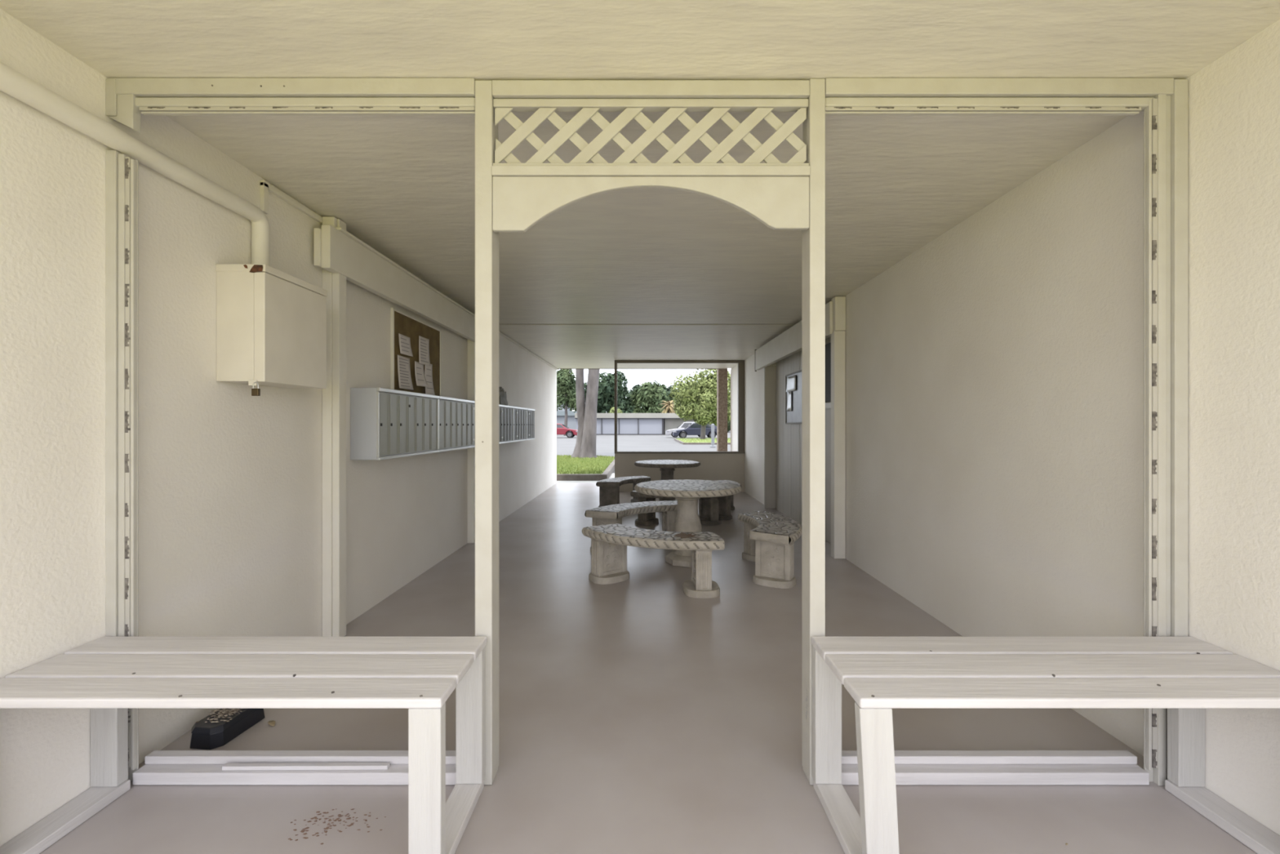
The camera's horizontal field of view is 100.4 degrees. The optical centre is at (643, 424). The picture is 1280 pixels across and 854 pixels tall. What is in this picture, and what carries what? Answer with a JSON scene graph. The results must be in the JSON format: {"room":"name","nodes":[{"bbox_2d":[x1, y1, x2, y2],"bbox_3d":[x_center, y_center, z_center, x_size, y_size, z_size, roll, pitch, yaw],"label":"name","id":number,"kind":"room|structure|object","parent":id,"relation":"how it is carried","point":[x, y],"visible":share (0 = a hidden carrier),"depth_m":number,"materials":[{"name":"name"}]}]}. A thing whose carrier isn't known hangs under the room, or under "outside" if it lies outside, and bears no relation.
{"room":"apartment building breezeway","nodes":[
{"label":"apartment building breezeway","id":0,"kind":"room"},
{"bbox_2d":[0,8,556,846],"bbox_3d":[-2.020,0.025,5.625,0.300,2.470,11.750,0,0,0],"label":"wall","id":1,"kind":"structure","parent":0,"point":[230,478],"depth_m":2.07,"materials":[{"name":"paint"}]},
{"bbox_2d":[0,62,270,266],"bbox_3d":[-1.833,-0.866,1.180,0.072,0.325,2.821,0,0,0],"label":"conduit pipe","id":2,"kind":"object","parent":1,"relation":"attached to","point":[13,83],"visible":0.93,"depth_m":1.89,"materials":[{"name":"metal"}]},
{"bbox_2d":[215,264,327,388],"bbox_3d":[-1.761,-0.436,2.557,0.218,0.532,0.470,0,0,0],"label":"electrical box","id":3,"kind":"object","parent":1,"relation":"attached to","point":[271,322],"visible":1,"depth_m":2.36,"materials":[{"name":"paint"}]},
{"bbox_2d":[251,381,260,395],"bbox_3d":[-1.687,-0.156,2.322,0.030,0.063,0.015,0,0,0],"label":"padlock","id":4,"kind":"object","parent":3,"relation":"hanging from","point":[255,392],"visible":1,"depth_m":2.31,"materials":[{"name":"gold metal"}]},
{"bbox_2d":[215,264,327,296],"bbox_3d":[-1.761,-0.686,2.561,0.218,0.032,0.462,0,0,0],"label":"lid","id":5,"kind":"object","parent":3,"relation":"attached to","point":[221,269],"depth_m":2.35,"materials":[{"name":"paint"}]},
{"bbox_2d":[260,179,322,222],"bbox_3d":[-1.860,-1.117,2.840,0.020,0.155,0.480,0,0,0],"label":"trim","id":6,"kind":"structure","parent":1,"relation":"attached to","point":[265,187],"depth_m":2.70,"materials":[{"name":"paint"}]},
{"bbox_2d":[350,387,439,460],"bbox_3d":[-1.774,-0.005,3.898,0.191,0.464,0.996,0,0,0],"label":"mailbox","id":7,"kind":"object","parent":1,"relation":"attached to","point":[385,424],"visible":1,"depth_m":3.59,"materials":[{"name":"silver metal"}]},
{"bbox_2d":[390,307,440,395],"bbox_3d":[-1.857,-0.552,4.410,0.023,0.625,0.940,0,0,0],"label":"cork board","id":8,"kind":"object","parent":1,"relation":"attached to","point":[401,322],"visible":0.54,"depth_m":4.31,"materials":[{"name":"wood"}]},
{"bbox_2d":[397,355,413,390],"bbox_3d":[-1.839,-0.400,4.115,0.031,0.250,0.211,0,0,3],"label":"notice","id":9,"kind":"object","parent":8,"relation":"attached to","point":[403,362],"visible":1,"depth_m":4.11,"materials":[{"name":"white paper"}]},
{"bbox_2d":[398,333,413,356],"bbox_3d":[-1.841,-0.615,4.135,0.023,0.150,0.210,0,0,0],"label":"notice","id":10,"kind":"object","parent":8,"relation":"attached to","point":[404,341],"visible":1,"depth_m":4.13,"materials":[{"name":"white paper"}]},
{"bbox_2d":[414,360,428,386],"bbox_3d":[-1.825,-0.415,4.395,0.054,0.200,0.190,0,0,0],"label":"notice","id":11,"kind":"object","parent":8,"relation":"attached to","point":[420,379],"visible":1,"depth_m":4.39,"materials":[{"name":"white paper"}]},
{"bbox_2d":[418,335,430,365],"bbox_3d":[-1.842,-0.620,4.490,0.022,0.230,0.220,0,0,2],"label":"notice","id":12,"kind":"object","parent":8,"relation":"attached to","point":[424,343],"visible":1,"depth_m":4.49,"materials":[{"name":"white paper"}]},
{"bbox_2d":[424,364,435,395],"bbox_3d":[-1.823,-0.390,4.560,0.037,0.270,0.180,0,0,0],"label":"notice","id":13,"kind":"object","parent":8,"relation":"attached to","point":[428,369],"visible":0.94,"depth_m":4.55,"materials":[{"name":"white paper"}]},
{"bbox_2d":[436,395,475,452],"bbox_3d":[-1.774,-0.005,4.908,0.191,0.464,1.016,0,0,0],"label":"mailbox","id":14,"kind":"object","parent":1,"relation":"attached to","point":[456,416],"visible":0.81,"depth_m":4.82,"materials":[{"name":"silver metal"}]},
{"bbox_2d":[498,404,514,444],"bbox_3d":[-1.774,-0.005,6.553,0.191,0.464,0.746,0,0,0],"label":"mailbox","id":15,"kind":"object","parent":1,"relation":"attached to","point":[505,412],"visible":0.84,"depth_m":6.57,"materials":[{"name":"silver metal"}]},
{"bbox_2d":[498,386,507,405],"bbox_3d":[-1.780,-0.357,6.580,0.083,0.238,0.561,0,0,0],"label":"bundle","id":16,"kind":"object","parent":15,"relation":"on","point":[502,394],"visible":0.58,"depth_m":6.65,"materials":[{"name":"grey"}]},
{"bbox_2d":[513,406,527,442],"bbox_3d":[-1.774,-0.005,7.323,0.191,0.464,0.786,0,0,0],"label":"mailbox","id":17,"kind":"object","parent":1,"relation":"attached to","point":[519,413],"visible":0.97,"depth_m":7.30,"materials":[{"name":"silver metal"}]},
{"bbox_2d":[498,330,557,369],"bbox_3d":[-1.861,-1.190,8.725,0.018,0.029,5.550,0,0,0],"label":"trim","id":18,"kind":"structure","parent":1,"relation":"attached to","point":[500,332],"depth_m":8.31,"materials":[{"name":"paint"}]},
{"bbox_2d":[526,408,535,439],"bbox_3d":[-1.774,-0.005,7.998,0.191,0.464,0.556,0,0,0],"label":"mailbox","id":19,"kind":"object","parent":1,"relation":"attached to","point":[530,412],"visible":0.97,"depth_m":7.98,"materials":[{"name":"silver metal"}]},
{"bbox_2d":[556,368,718,368],"bbox_3d":[-0.125,-1.354,11.515,3.490,0.312,0.030,0,0,0],"label":"trim","id":20,"kind":"structure","parent":1,"relation":"attached to","point":[557,368],"depth_m":11.50,"materials":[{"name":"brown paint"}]},
{"bbox_2d":[556,473,614,482],"bbox_3d":[0.000,1.366,12.775,60.000,0.188,2.450,0,0,0],"label":"walkway","id":21,"kind":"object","parent":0,"point":[612,475],"depth_m":11.98,"materials":[{"name":"concrete"}]},
{"bbox_2d":[0,0,1279,368],"bbox_3d":[0.000,-1.385,5.625,4.600,0.350,11.750,0,0,0],"label":"ceiling","id":22,"kind":"structure","parent":0,"point":[635,273],"depth_m":2.16,"materials":[{"name":"paint"}]},
{"bbox_2d":[556,430,730,473],"bbox_3d":[0.000,1.380,87.000,180.000,0.160,146.000,0,0,0],"label":"ground","id":23,"kind":"structure","parent":0,"point":[605,444],"depth_m":33.50,"materials":[{"name":"white concrete"}]},
{"bbox_2d":[556,368,576,435],"bbox_3d":[-9.069,-3.025,63.061,3.771,8.668,3.828,0,0,0],"label":"broadleaf tree","id":24,"kind":"object","parent":23,"relation":"on","point":[566,382],"visible":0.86,"depth_m":62.44,"materials":[{"name":"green plant"}]},
{"bbox_2d":[556,404,577,429],"bbox_3d":[-13.200,-1.020,82.100,11.600,4.640,5.000,0,0,0],"label":"building","id":25,"kind":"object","parent":23,"relation":"on","point":[560,413],"visible":0.18,"depth_m":80.00,"materials":[{"name":"white"}]},
{"bbox_2d":[556,423,577,437],"bbox_3d":[-8.605,0.590,53.000,4.610,1.420,1.788,0,0,0],"label":"car","id":26,"kind":"object","parent":23,"relation":"on","point":[562,428],"visible":0.34,"depth_m":52.13,"materials":[{"name":"red paint"}]},
{"bbox_2d":[583,382,586,399],"bbox_3d":[-10.180,-3.376,100.785,6.640,9.767,7.070,0,0,0],"label":"broadleaf tree","id":27,"kind":"object","parent":23,"relation":"on","point":[584,383],"visible":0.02,"depth_m":98.28,"materials":[{"name":"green plant"}]},
{"bbox_2d":[556,455,614,480],"bbox_3d":[-2.710,1.220,15.850,3.780,0.180,7.500,0,0,0],"label":"curb","id":28,"kind":"object","parent":23,"relation":"on","point":[610,469],"visible":0.12,"depth_m":12.10,"materials":[{"name":"grey concrete"}]},
{"bbox_2d":[556,453,614,474],"bbox_3d":[-2.709,1.105,15.841,3.556,0.090,7.254,0,0,0],"label":"grass","id":29,"kind":"structure","parent":23,"relation":"on","point":[566,464],"depth_m":14.81,"materials":[{"name":"green plant"}]},
{"bbox_2d":[571,368,599,458],"bbox_3d":[-1.539,-3.465,19.035,6.471,9.436,6.633,0,0,0],"label":"tree","id":30,"kind":"object","parent":23,"relation":"on","point":[585,444],"visible":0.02,"depth_m":18.17,"materials":[{"name":"grey plant"}]},
{"bbox_2d":[596,370,628,413],"bbox_3d":[-6.278,-3.923,91.140,8.065,11.029,7.744,0,0,0],"label":"broadleaf tree","id":31,"kind":"object","parent":23,"relation":"on","point":[606,394],"visible":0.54,"depth_m":88.92,"materials":[{"name":"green plant"}]},
{"bbox_2d":[608,407,622,413],"bbox_3d":[-3.963,-0.643,75.915,2.106,3.923,2.103,0,0,0],"label":"shrub","id":32,"kind":"object","parent":23,"relation":"on","point":[612,409],"visible":0.13,"depth_m":75.62,"materials":[{"name":"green plant"}]},
{"bbox_2d":[617,383,642,413],"bbox_3d":[-3.035,-3.299,100.927,7.561,9.212,6.781,0,0,0],"label":"broadleaf tree","id":33,"kind":"object","parent":23,"relation":"on","point":[627,395],"visible":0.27,"depth_m":99.59,"materials":[{"name":"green plant"}]},
{"bbox_2d":[574,413,696,435],"bbox_3d":[-0.750,-0.080,70.930,15.900,2.760,6.540,0,0,0],"label":"building","id":34,"kind":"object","parent":23,"relation":"on","point":[628,424],"visible":0.54,"depth_m":68.00,"materials":[{"name":"grey"}]},
{"bbox_2d":[630,379,670,413],"bbox_3d":[1.116,-3.199,91.395,7.005,9.109,7.087,0,0,0],"label":"broadleaf tree","id":35,"kind":"object","parent":23,"relation":"on","point":[650,395],"visible":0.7,"depth_m":89.47,"materials":[{"name":"green plant"}]},
{"bbox_2d":[656,382,673,413],"bbox_3d":[4.306,-3.359,102.125,7.214,9.481,7.193,0,0,0],"label":"broadleaf tree","id":36,"kind":"object","parent":23,"relation":"on","point":[668,388],"visible":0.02,"depth_m":102.36,"materials":[{"name":"green plant"}]},
{"bbox_2d":[658,400,676,413],"bbox_3d":[3.701,-1.112,75.936,3.223,4.835,3.457,0,0,0],"label":"palm","id":37,"kind":"object","parent":23,"relation":"on","point":[669,407],"visible":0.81,"depth_m":75.43,"materials":[{"name":"brown plant"}]},
{"bbox_2d":[665,422,700,437],"bbox_3d":[4.605,0.510,54.500,4.610,1.580,1.788,0,0,0],"label":"suv","id":38,"kind":"object","parent":23,"relation":"on","point":[684,424],"visible":0.27,"depth_m":53.70,"materials":[{"name":"grey paint"}]},
{"bbox_2d":[667,380,697,412],"bbox_3d":[7.571,-3.026,90.951,7.513,9.249,6.378,0,0,0],"label":"broadleaf tree","id":39,"kind":"object","parent":23,"relation":"on","point":[670,397],"visible":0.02,"depth_m":90.74,"materials":[{"name":"green plant"}]},
{"bbox_2d":[672,422,716,438],"bbox_3d":[5.105,0.550,50.500,4.610,1.500,1.788,0,0,0],"label":"car","id":40,"kind":"object","parent":23,"relation":"on","point":[693,428],"visible":0.73,"depth_m":49.62,"materials":[{"name":"blue paint"}]},
{"bbox_2d":[669,368,730,439],"bbox_3d":[4.864,-1.887,44.016,5.541,6.397,3.357,0,0,0],"label":"tree","id":41,"kind":"object","parent":23,"relation":"on","point":[700,398],"visible":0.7,"depth_m":43.07,"materials":[{"name":"green plant"}]},
{"bbox_2d":[674,437,730,444],"bbox_3d":[9.300,1.245,41.250,13.400,0.130,12.500,0,0,0],"label":"curb","id":42,"kind":"object","parent":23,"relation":"on","point":[675,439],"visible":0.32,"depth_m":35.00,"materials":[{"name":"grey concrete"}]},
{"bbox_2d":[675,437,730,442],"bbox_3d":[9.300,1.155,41.252,13.166,0.090,12.249,0,0,0],"label":"grass","id":43,"kind":"structure","parent":42,"relation":"on","point":[684,440],"depth_m":40.50,"materials":[{"name":"green plant"}]},
{"bbox_2d":[710,423,715,447],"bbox_3d":[3.950,0.625,30.300,0.320,1.350,0.320,0,0,0],"label":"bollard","id":44,"kind":"object","parent":23,"relation":"on","point":[712,424],"visible":0.88,"depth_m":30.22,"materials":[{"name":"grey metal"}]},
{"bbox_2d":[711,404,730,432],"bbox_3d":[15.122,-2.621,91.156,7.609,8.146,8.406,0,0,0],"label":"broadleaf tree","id":45,"kind":"object","parent":23,"relation":"on","point":[729,421],"visible":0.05,"depth_m":88.53,"materials":[{"name":"green plant"}]},
{"bbox_2d":[40,482,1257,853],"bbox_3d":[0.000,1.320,5.650,4.600,0.120,11.800,0,0,0],"label":"floor","id":46,"kind":"structure","parent":0,"point":[638,714],"depth_m":2.13,"materials":[{"name":"paint"}]},
{"bbox_2d":[190,708,264,749],"bbox_3d":[-1.706,1.220,2.197,0.144,0.077,0.259,0,0,6],"label":"station","id":47,"kind":"object","parent":46,"relation":"on","point":[205,735],"visible":0.66,"depth_m":2.11,"materials":[{"name":"black plastic"}]},
{"bbox_2d":[195,708,242,723],"bbox_3d":[-1.712,1.179,2.215,0.137,0.004,0.213,0,0,0],"label":"flakes","id":48,"kind":"object","parent":47,"relation":"on","point":[233,711],"visible":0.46,"depth_m":2.18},
{"bbox_2d":[0,636,486,853],"bbox_3d":[-1.204,0.995,1.427,1.327,0.528,0.853,0,0,0],"label":"wooden bench","id":49,"kind":"object","parent":46,"relation":"on","point":[107,676],"visible":1,"depth_m":1.59,"materials":[{"name":"white paint"}]},
{"bbox_2d":[267,720,275,726],"bbox_3d":[-1.565,1.255,2.245,0.064,0.007,0.027,0,0,40],"label":"dry leaf","id":50,"kind":"object","parent":46,"relation":"on","point":[270,722],"visible":1,"depth_m":2.24,"materials":[{"name":"beige plant"}]},
{"bbox_2d":[288,808,386,844],"bbox_3d":[-0.964,1.259,1.674,0.307,0.002,0.150,0,0,0],"label":"crumbs","id":51,"kind":"object","parent":46,"relation":"on","point":[339,815],"visible":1,"depth_m":1.69,"materials":[{"name":"brown"}]},
{"bbox_2d":[313,216,475,636],"bbox_3d":[-1.806,0.028,4.452,0.123,2.460,2.935,0,0,0],"label":"frame","id":52,"kind":"object","parent":46,"relation":"on","point":[342,256],"visible":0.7,"depth_m":3.13,"materials":[{"name":"paint"}]},
{"bbox_2d":[595,475,650,506],"bbox_3d":[-0.307,1.050,8.315,0.495,0.418,1.208,0,0,35],"label":"concrete bench","id":53,"kind":"object","parent":46,"relation":"on","point":[609,488],"visible":0.77,"depth_m":7.93,"materials":[{"name":"concrete"}]},
{"bbox_2d":[584,500,677,551],"bbox_3d":[-0.056,1.050,5.563,1.208,0.418,0.495,0,0,-35],"label":"concrete bench","id":54,"kind":"object","parent":46,"relation":"on","point":[612,513],"visible":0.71,"depth_m":5.47,"materials":[{"name":"concrete"}]},
{"bbox_2d":[106,77,1187,785],"bbox_3d":[0.013,0.027,1.911,3.765,2.470,0.118,0,0,0],"label":"wooden frame","id":55,"kind":"object","parent":46,"relation":"on","point":[512,196],"visible":0.93,"depth_m":1.86,"materials":[{"name":"beige paint"}]},
{"bbox_2d":[222,762,390,770],"bbox_3d":[-1.190,1.207,1.884,0.580,0.014,0.020,0,0,0],"label":"wooden stick","id":56,"kind":"object","parent":55,"relation":"on","point":[293,766],"visible":1,"depth_m":1.88,"materials":[{"name":"white paint"}]},
{"bbox_2d":[582,523,724,598],"bbox_3d":[0.064,1.050,4.167,1.208,0.419,0.495,0,0,25],"label":"concrete bench","id":57,"kind":"object","parent":46,"relation":"on","point":[609,542],"visible":1,"depth_m":4.06,"materials":[{"name":"concrete"}]},
{"bbox_2d":[634,459,700,501],"bbox_3d":[0.355,0.904,7.900,0.982,0.710,0.982,0,0,0],"label":"table","id":58,"kind":"object","parent":46,"relation":"on","point":[667,467],"visible":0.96,"depth_m":7.74,"materials":[{"name":"concrete"}]},
{"bbox_2d":[630,490,725,525],"bbox_3d":[0.439,1.050,6.791,1.208,0.418,0.495,0,0,0],"label":"concrete bench","id":59,"kind":"object","parent":46,"relation":"on","point":[708,506],"visible":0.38,"depth_m":6.71,"materials":[{"name":"concrete"}]},
{"bbox_2d":[634,479,742,567],"bbox_3d":[0.407,0.904,4.900,0.982,0.710,0.982,0,0,0],"label":"table","id":60,"kind":"object","parent":46,"relation":"on","point":[687,492],"visible":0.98,"depth_m":4.78,"materials":[{"name":"concrete"}]},
{"bbox_2d":[715,480,741,519],"bbox_3d":[1.141,1.050,7.551,0.495,0.418,1.208,0,0,12],"label":"concrete bench","id":61,"kind":"object","parent":46,"relation":"on","point":[726,505],"visible":0.35,"depth_m":7.10,"materials":[{"name":"concrete"}]},
{"bbox_2d":[737,510,801,588],"bbox_3d":[1.107,1.050,4.643,0.495,0.418,1.208,0,0,4],"label":"concrete bench","id":62,"kind":"object","parent":46,"relation":"on","point":[769,537],"visible":1,"depth_m":4.24,"materials":[{"name":"concrete"}]},
{"bbox_2d":[811,636,1279,853],"bbox_3d":[1.240,0.995,1.427,1.319,0.528,0.853,0,0,0],"label":"wooden bench","id":63,"kind":"object","parent":46,"relation":"on","point":[1184,676],"visible":1,"depth_m":1.59,"materials":[{"name":"white paint"}]},
{"bbox_2d":[614,453,744,491],"bbox_3d":[0.681,0.900,10.060,2.438,0.720,0.120,0,0,0],"label":"wall","id":64,"kind":"structure","parent":0,"point":[713,466],"depth_m":10.00,"materials":[{"name":"paint"}]},
{"bbox_2d":[614,360,744,453],"bbox_3d":[0.679,-0.334,10.060,2.442,1.748,0.160,0,0,0],"label":"window","id":65,"kind":"structure","parent":64,"relation":"in","point":[740,362],"depth_m":10.00,"materials":[{"name":"brown paint"}]},
{"bbox_2d":[730,19,1279,835],"bbox_3d":[2.100,0.025,5.685,0.400,2.470,11.870,0,0,0],"label":"wall","id":66,"kind":"structure","parent":0,"point":[994,371],"depth_m":2.30,"materials":[{"name":"paint"}]},
{"bbox_2d":[716,368,727,451],"bbox_3d":[1.720,-0.100,11.640,0.200,2.820,0.220,0,0,0],"label":"trim","id":67,"kind":"structure","parent":66,"relation":"attached to","point":[722,373],"depth_m":11.53,"materials":[{"name":"brown wood"}]},
{"bbox_2d":[755,296,845,558],"bbox_3d":[1.880,0.029,6.720,0.230,2.458,3.460,0,0,0],"label":"door frame","id":68,"kind":"structure","parent":66,"relation":"attached to","point":[788,342],"depth_m":5.05,"materials":[{"name":"paint"}]},
{"bbox_2d":[776,336,831,543],"bbox_3d":[1.986,0.035,6.546,0.017,2.450,2.792,0,0,0],"label":"door","id":69,"kind":"structure","parent":68,"relation":"in","point":[788,436],"depth_m":7.12,"materials":[{"name":"paint"}]},
{"bbox_2d":[785,369,801,423],"bbox_3d":[1.964,-0.345,6.790,0.024,0.670,1.080,0,0,0],"label":"notice board","id":70,"kind":"object","parent":69,"relation":"attached to","point":[794,415],"visible":0.54,"depth_m":6.88,"materials":[{"name":"grey metal"}]},
{"bbox_2d":[786,391,791,411],"bbox_3d":[1.947,-0.310,7.101,0.021,0.260,0.161,0,0,-7],"label":"notice","id":71,"kind":"object","parent":70,"relation":"attached to","point":[788,405],"visible":1,"depth_m":7.12,"materials":[{"name":"white paper"}]},
{"bbox_2d":[786,374,795,391],"bbox_3d":[1.948,-0.540,7.021,0.022,0.200,0.400,0,0,-3],"label":"notice","id":72,"kind":"object","parent":70,"relation":"attached to","point":[791,380],"visible":1,"depth_m":7.03,"materials":[{"name":"white paper"}]},
{"bbox_2d":[825,342,831,408],"bbox_3d":[1.964,-0.515,5.630,0.020,0.690,0.360,0,0,0],"label":"wall sign","id":73,"kind":"object","parent":66,"relation":"attached to","point":[828,347],"visible":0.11,"depth_m":5.64,"materials":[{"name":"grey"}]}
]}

